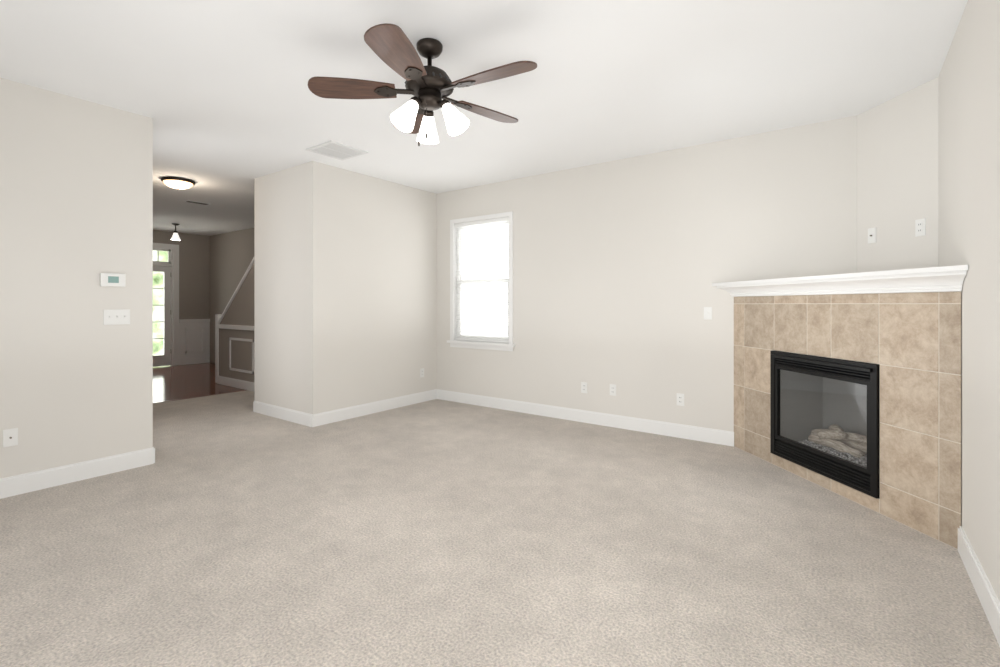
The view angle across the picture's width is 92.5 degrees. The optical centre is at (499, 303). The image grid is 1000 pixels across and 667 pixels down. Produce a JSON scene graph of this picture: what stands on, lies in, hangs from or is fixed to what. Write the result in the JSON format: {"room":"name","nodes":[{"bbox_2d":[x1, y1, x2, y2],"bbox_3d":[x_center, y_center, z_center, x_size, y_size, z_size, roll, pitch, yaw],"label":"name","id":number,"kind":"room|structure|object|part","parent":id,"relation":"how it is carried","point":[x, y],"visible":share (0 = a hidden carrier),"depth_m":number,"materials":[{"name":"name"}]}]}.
{"room":"living room","nodes":[
{"label":"living room","id":0,"kind":"room"},
{"bbox_2d":[0,78,152,478],"bbox_3d":[-4.175,-0.105,1.965,0.120,2.740,4.640,0,0,36],"label":"wall","id":1,"kind":"structure","parent":0,"point":[76,220],"depth_m":3.41,"materials":[{"name":"beige paint"}]},
{"bbox_2d":[3,428,17,446],"bbox_3d":[-3.221,0.880,3.153,0.016,0.114,0.070,0,0,36],"label":"outlet plate","id":2,"kind":"object","parent":1,"relation":"attached to","point":[10,437],"visible":1,"depth_m":3.15,"materials":[{"name":"white plastic"}]},
{"bbox_2d":[0,447,152,498],"bbox_3d":[-4.120,1.202,1.925,0.016,0.127,4.640,0,0,36],"label":"baseboard","id":3,"kind":"structure","parent":1,"relation":"attached to","point":[36,480],"depth_m":3.40,"materials":[{"name":"white wood"}]},
{"bbox_2d":[100,273,125,286],"bbox_3d":[-2.898,-0.180,3.587,0.026,0.100,0.150,0,0,36],"label":"thermostat","id":4,"kind":"object","parent":1,"relation":"attached to","point":[112,280],"visible":0.98,"depth_m":3.58,"materials":[{"name":"white plastic"}]},
{"bbox_2d":[103,309,129,324],"bbox_3d":[-2.886,0.098,3.611,0.017,0.114,0.162,0,0,36],"label":"light switch","id":5,"kind":"object","parent":1,"relation":"attached to","point":[115,316],"visible":1,"depth_m":3.61,"materials":[{"name":"white plastic"}]},
{"bbox_2d":[153,447,154,462],"bbox_3d":[-2.800,1.202,3.844,0.120,0.127,0.016,0,0,36],"label":"baseboard","id":6,"kind":"structure","parent":1,"relation":"attached to","point":[153,455],"depth_m":3.81,"materials":[{"name":"white wood"}]},
{"bbox_2d":[153,230,209,318],"bbox_3d":[-6.816,-0.105,9.753,0.120,2.740,1.650,0,0,36],"label":"wall","id":7,"kind":"structure","parent":0,"point":[194,276],"depth_m":10.10,"materials":[{"name":"beige paint"}]},
{"bbox_2d":[153,248,170,263],"bbox_3d":[-7.015,-0.968,9.472,0.040,0.295,0.870,0,0,36],"label":"transom","id":8,"kind":"object","parent":7,"relation":"attached to","point":[169,255],"visible":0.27,"depth_m":9.71,"materials":[{"name":"white wood"}]},
{"bbox_2d":[153,266,170,366],"bbox_3d":[-7.015,0.244,9.472,0.040,2.018,0.870,0,0,36],"label":"entry door","id":9,"kind":"structure","parent":7,"relation":"in","point":[162,360],"depth_m":9.75,"materials":[{"name":"white wood"}]},
{"bbox_2d":[153,250,167,354],"bbox_3d":[-7.015,-0.021,9.472,0.004,2.108,0.790,0,0,36],"label":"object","id":10,"kind":"structure","parent":9,"relation":"attached to","point":[159,304],"depth_m":9.65,"materials":[{"name":"clear glass"}]},
{"bbox_3d":[-7.015,0.192,9.472,0.004,1.683,0.640,0,0,36],"label":"glass","id":11,"kind":"part","parent":10,"relation":"part of","materials":[{"name":"clear glass"}]},
{"bbox_3d":[-7.015,-0.968,9.472,0.004,0.215,0.790,0,0,36],"label":"transom glass","id":12,"kind":"part","parent":10,"relation":"part of","materials":[{"name":"clear glass"}]},
{"bbox_2d":[153,243,178,365],"bbox_3d":[-7.011,0.022,9.469,0.136,2.485,1.130,0,0,36],"label":"door frame","id":13,"kind":"structure","parent":7,"relation":"attached to","point":[174,264],"depth_m":9.82,"materials":[{"name":"white wood"}]},
{"bbox_2d":[179,357,209,364],"bbox_3d":[-6.457,1.202,10.128,0.016,0.127,0.580,0,0,36],"label":"baseboard","id":14,"kind":"structure","parent":7,"relation":"attached to","point":[186,361],"depth_m":10.12,"materials":[{"name":"white wood"}]},
{"bbox_2d":[179,319,209,322],"bbox_3d":[-6.449,0.352,10.127,0.030,0.065,0.586,0,0,36],"label":"trim","id":15,"kind":"structure","parent":7,"relation":"attached to","point":[192,320],"depth_m":10.09,"materials":[{"name":"white wood"}]},
{"bbox_2d":[179,322,209,358],"bbox_3d":[-6.458,0.767,10.133,0.008,0.765,0.586,0,0,36],"label":"wall","id":16,"kind":"structure","parent":7,"relation":"attached to","point":[194,340],"depth_m":10.13,"materials":[{"name":"white paint"}]},
{"bbox_2d":[185,328,204,352],"bbox_3d":[-6.449,0.765,10.129,0.012,0.520,0.370,0,0,36],"label":"trim","id":17,"kind":"structure","parent":16,"relation":"attached to","point":[186,351],"depth_m":10.10,"materials":[{"name":"white wood"}]},
{"bbox_2d":[153,363,243,402],"bbox_3d":[-5.690,1.317,7.863,4.169,0.096,3.610,0,0,36],"label":"floor","id":18,"kind":"structure","parent":0,"point":[181,381],"depth_m":7.70,"materials":[{"name":"brown wood"}]},
{"bbox_2d":[153,390,244,403],"bbox_3d":[-4.363,1.288,6.167,0.034,0.054,2.200,0,0,36],"label":"trim","id":19,"kind":"structure","parent":18,"relation":"on","point":[199,396],"depth_m":6.53,"materials":[{"name":"brown wood"}]},
{"bbox_2d":[219,264,253,381],"bbox_3d":[-3.455,-0.104,6.940,2.427,2.738,0.120,0,0,36],"label":"wall","id":20,"kind":"structure","parent":0,"point":[240,310],"depth_m":7.21,"materials":[{"name":"beige paint"}]},
{"bbox_2d":[215,314,221,382],"bbox_3d":[-4.475,0.715,7.686,0.099,1.100,0.140,0,0,36],"label":"trim","id":21,"kind":"structure","parent":20,"relation":"attached to","point":[217,317],"depth_m":7.63,"materials":[{"name":"white wood"}]},
{"bbox_2d":[217,324,253,330],"bbox_3d":[-3.506,0.352,6.885,2.410,0.065,0.030,0,0,36],"label":"trim","id":22,"kind":"structure","parent":20,"relation":"attached to","point":[235,327],"depth_m":7.20,"materials":[{"name":"white wood"}]},
{"bbox_2d":[217,257,253,323],"bbox_3d":[-3.612,-0.542,7.056,2.697,0.035,0.170,-46,-25,27],"label":"trim","id":23,"kind":"structure","parent":20,"relation":"on","point":[236,290],"depth_m":7.22,"materials":[{"name":"white wood"}]},
{"bbox_2d":[218,376,253,390],"bbox_3d":[-3.502,1.202,6.890,2.410,0.127,0.016,0,0,36],"label":"baseboard","id":24,"kind":"structure","parent":20,"relation":"attached to","point":[238,383],"depth_m":7.23,"materials":[{"name":"white wood"}]},
{"bbox_2d":[229,337,253,373],"bbox_3d":[-3.392,0.765,6.812,1.920,0.500,0.012,0,0,36],"label":"trim","id":25,"kind":"structure","parent":20,"relation":"attached to","point":[241,370],"depth_m":7.14,"materials":[{"name":"white wood"}]},
{"bbox_2d":[254,179,254,400],"bbox_3d":[-2.357,-0.105,6.373,0.012,2.740,1.812,0,0,36],"label":"wall","id":26,"kind":"structure","parent":0,"point":[254,289],"depth_m":5.64,"materials":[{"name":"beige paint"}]},
{"bbox_2d":[255,161,436,413],"bbox_3d":[-1.869,-0.105,6.023,1.190,2.740,1.827,0,0,36],"label":"wall","id":27,"kind":"structure","parent":0,"point":[345,288],"depth_m":5.39,"materials":[{"name":"beige paint"}]},
{"bbox_2d":[253,401,313,426],"bbox_3d":[-2.406,1.202,5.274,1.206,0.127,0.016,0,0,36],"label":"baseboard","id":28,"kind":"structure","parent":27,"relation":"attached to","point":[298,417],"depth_m":5.22,"materials":[{"name":"white wood"}]},
{"bbox_2d":[313,389,436,426],"bbox_3d":[-1.387,1.202,5.660,0.016,0.127,1.811,0,0,36],"label":"baseboard","id":29,"kind":"structure","parent":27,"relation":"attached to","point":[328,417],"depth_m":5.52,"materials":[{"name":"white wood"}]},
{"bbox_2d":[420,368,423,377],"bbox_3d":[-1.005,0.890,6.188,0.010,0.114,0.070,0,0,36],"label":"electrical outlet","id":30,"kind":"object","parent":27,"relation":"attached to","point":[422,372],"visible":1,"depth_m":6.19,"materials":[{"name":"white plastic"}]},
{"bbox_2d":[0,0,967,235],"bbox_3d":[-3.899,-1.525,3.765,11.900,0.100,8.110,0,0,36],"label":"ceiling","id":31,"kind":"structure","parent":0,"point":[226,99],"depth_m":3.06,"materials":[{"name":"white paint"}]},
{"bbox_2d":[170,223,179,240],"bbox_3d":[-5.955,-1.325,8.795,0.160,0.300,0.160,0,0,36],"label":"pendant light","id":32,"kind":"object","parent":31,"relation":"hanging from","point":[175,236],"visible":1,"depth_m":8.77,"materials":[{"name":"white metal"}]},
{"bbox_3d":[-5.955,-1.242,8.795,0.160,0.135,0.160,0,0,36],"label":"glass","id":33,"kind":"part","parent":32,"relation":"part of","materials":[{"name":"white glass"}]},
{"bbox_3d":[-5.955,-1.380,8.795,0.068,0.150,0.068,0,0,36],"label":"stem","id":34,"kind":"part","parent":32,"relation":"part of","materials":[{"name":"brown metal"}]},
{"bbox_2d":[161,176,194,189],"bbox_3d":[-3.831,-1.416,5.704,0.344,0.118,0.344,0,0,36],"label":"flush light","id":35,"kind":"object","parent":31,"relation":"attached to","point":[177,183],"visible":1,"depth_m":5.61,"materials":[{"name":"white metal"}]},
{"bbox_2d":[184,200,208,204],"bbox_3d":[-4.398,-1.471,6.961,0.120,0.008,0.300,0,0,36],"label":"ceiling vent","id":36,"kind":"object","parent":31,"relation":"in","point":[197,202],"visible":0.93,"depth_m":6.93,"materials":[{"name":"white"}]},
{"bbox_2d":[306,140,367,160],"bbox_3d":[-1.564,-1.469,4.602,0.410,0.012,0.410,0,0,36],"label":"ceiling vent","id":37,"kind":"object","parent":31,"relation":"in","point":[336,150],"visible":0.98,"depth_m":4.59,"materials":[{"name":"white metal"}]},
{"bbox_2d":[308,23,536,145],"bbox_3d":[-0.360,-1.185,2.716,1.251,0.579,1.269,0,0,36],"label":"fan","id":38,"kind":"object","parent":31,"relation":"hanging from","point":[429,87],"visible":1,"depth_m":2.64,"materials":[{"name":"brown wood"}]},
{"bbox_3d":[-0.825,-1.201,2.677,0.475,0.008,0.176,0,-12,-6],"label":"blade","id":39,"kind":"part","parent":38,"relation":"part of","materials":[{"name":"brown wood"}]},
{"bbox_3d":[-0.489,-1.201,2.303,0.176,0.008,0.475,-12,-3,12],"label":"blade","id":40,"kind":"part","parent":38,"relation":"part of","materials":[{"name":"brown wood"}]},
{"bbox_3d":[-0.503,-1.049,2.628,0.136,0.155,0.136,0,-32,48],"label":"lamp shade","id":41,"kind":"part","parent":38,"relation":"part of","materials":[{"name":"white glass"}]},
{"bbox_2d":[409,96,420,108],"bbox_3d":[-0.469,-1.123,2.659,0.060,0.030,0.060,0,-32,48],"label":"socket","id":42,"kind":"object","parent":38,"relation":"attached to","point":[416,100],"depth_m":2.63,"materials":[{"name":"brown metal"}]},
{"bbox_3d":[-0.429,-1.049,2.858,0.136,0.155,0.136,0,32,-12],"label":"lamp shade","id":43,"kind":"part","parent":38,"relation":"part of","materials":[{"name":"white glass"}]},
{"bbox_2d":[423,109,433,116],"bbox_3d":[-0.419,-1.123,2.813,0.060,0.030,0.060,0,32,-12],"label":"socket","id":44,"kind":"object","parent":38,"relation":"attached to","point":[429,113],"depth_m":2.79,"materials":[{"name":"brown metal"}]},
{"bbox_3d":[-0.400,-1.264,2.721,0.272,0.130,0.272,0,0,36],"label":"motor","id":45,"kind":"part","parent":38,"relation":"part of","materials":[{"name":"brown metal"}]},
{"bbox_2d":[439,99,450,110],"bbox_3d":[-0.311,-1.123,2.693,0.060,0.030,0.060,-33,-10,15],"label":"socket","id":46,"kind":"object","parent":38,"relation":"attached to","point":[443,103],"depth_m":2.67,"materials":[{"name":"brown metal"}]},
{"bbox_3d":[-0.267,-1.049,2.678,0.136,0.155,0.136,-33,-10,15],"label":"lamp shade","id":47,"kind":"part","parent":38,"relation":"part of","materials":[{"name":"white glass"}]},
{"bbox_3d":[-0.082,-1.201,3.008,0.475,0.008,0.176,0,12,-42],"label":"blade","id":48,"kind":"part","parent":38,"relation":"part of","materials":[{"name":"brown wood"}]},
{"label":"blade","id":49,"kind":"part","parent":38,"relation":"part of","materials":[{"name":"brown wood"}]},
{"bbox_2d":[0,390,999,666],"bbox_3d":[-2.217,1.315,2.533,7.730,0.100,8.110,0,0,36],"label":"floor","id":50,"kind":"structure","parent":0,"point":[230,530],"depth_m":2.39,"materials":[{"name":"beige carpet"}]},
{"bbox_2d":[712,265,967,548],"bbox_3d":[2.461,0.538,3.393,0.746,1.454,2.089,0,0,-9],"label":"fireplace","id":51,"kind":"object","parent":50,"relation":"on","point":[881,434],"visible":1,"depth_m":3.01,"materials":[{"name":"beige tile"}]},
{"bbox_3d":[2.225,0.762,3.344,0.004,0.519,0.764,0,0,-9],"label":"firebox glass","id":52,"kind":"part","parent":51,"relation":"part of","materials":[{"name":"clear glass"}]},
{"bbox_2d":[210,115,910,431],"bbox_3d":[-1.543,-0.105,6.984,11.900,2.740,0.132,0,0,36],"label":"wall","id":53,"kind":"structure","parent":0,"point":[620,266],"depth_m":4.73,"materials":[{"name":"beige paint"}]},
{"bbox_2d":[447,211,514,350],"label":"window","id":54,"kind":"structure","parent":53,"relation":"in","point":[489,345],"depth_m":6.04,"materials":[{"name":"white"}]},
{"bbox_2d":[455,217,508,342],"bbox_3d":[-0.228,-0.288,5.987,0.870,1.498,0.038,0,0,36],"label":"window blinds","id":55,"kind":"object","parent":54,"relation":"attached to","point":[488,223],"visible":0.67,"depth_m":5.97,"materials":[{"name":"white plastic"}]},
{"bbox_2d":[581,382,586,392],"bbox_3d":[0.899,0.895,5.123,0.070,0.114,0.010,0,0,36],"label":"electrical outlet","id":56,"kind":"object","parent":53,"relation":"attached to","point":[583,387],"visible":1,"depth_m":5.12,"materials":[{"name":"white plastic"}]},
{"bbox_2d":[436,389,733,446],"bbox_3d":[0.613,1.202,5.328,3.636,0.127,0.016,0,0,36],"label":"baseboard","id":57,"kind":"structure","parent":53,"relation":"attached to","point":[710,435],"depth_m":5.00,"materials":[{"name":"white wood"}]},
{"bbox_2d":[610,384,615,395],"bbox_3d":[1.162,0.885,4.931,0.070,0.114,0.010,0,0,36],"label":"electrical outlet","id":58,"kind":"object","parent":53,"relation":"attached to","point":[613,389],"visible":1,"depth_m":4.93,"materials":[{"name":"white plastic"}]},
{"bbox_2d":[677,393,683,405],"bbox_3d":[1.706,0.905,4.532,0.070,0.114,0.010,0,0,36],"label":"electrical outlet","id":59,"kind":"object","parent":53,"relation":"attached to","point":[680,399],"visible":1,"depth_m":4.53,"materials":[{"name":"white plastic"}]},
{"bbox_2d":[704,307,711,319],"bbox_3d":[1.902,0.085,4.385,0.070,0.114,0.017,0,0,36],"label":"switch","id":60,"kind":"object","parent":53,"relation":"attached to","point":[708,313],"visible":1,"depth_m":4.38,"materials":[{"name":"white plastic"}]},
{"bbox_2d":[857,77,937,272],"bbox_3d":[2.818,-0.834,3.427,0.420,1.283,0.480,0,0,36],"label":"wall","id":61,"kind":"structure","parent":0,"point":[897,166],"depth_m":3.38,"materials":[{"name":"beige paint"}]},
{"bbox_2d":[868,227,875,243],"bbox_3d":[2.795,-0.515,3.605,0.016,0.114,0.070,0,0,-5],"label":"outlet plate","id":62,"kind":"object","parent":61,"relation":"attached to","point":[871,235],"visible":1,"depth_m":3.60,"materials":[{"name":"white plastic"}]},
{"bbox_2d":[915,218,925,236],"bbox_3d":[2.831,-0.515,3.226,0.010,0.114,0.070,0,0,-5],"label":"electrical outlet","id":63,"kind":"object","parent":61,"relation":"attached to","point":[920,227],"visible":1,"depth_m":3.22,"materials":[{"name":"white plastic"}]},
{"bbox_2d":[938,0,999,600],"bbox_3d":[0.818,-0.105,0.238,0.120,2.740,7.990,0,0,36],"label":"wall","id":64,"kind":"structure","parent":0,"point":[969,155],"depth_m":2.17,"materials":[{"name":"beige paint"}]},
{"bbox_2d":[958,526,999,645],"bbox_3d":[0.417,1.202,-0.196,0.016,0.127,6.576,0,0,36],"label":"baseboard","id":65,"kind":"structure","parent":64,"relation":"attached to","point":[986,594],"depth_m":2.03,"materials":[{"name":"white wood"}]},
{"label":"outside","id":66,"kind":"structure","parent":0,"visible":0},
{"bbox_2d":[153,250,167,355],"bbox_3d":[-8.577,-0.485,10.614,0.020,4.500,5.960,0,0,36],"label":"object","id":67,"kind":"structure","parent":66,"point":[155,299],"depth_m":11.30,"materials":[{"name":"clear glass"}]}
]}

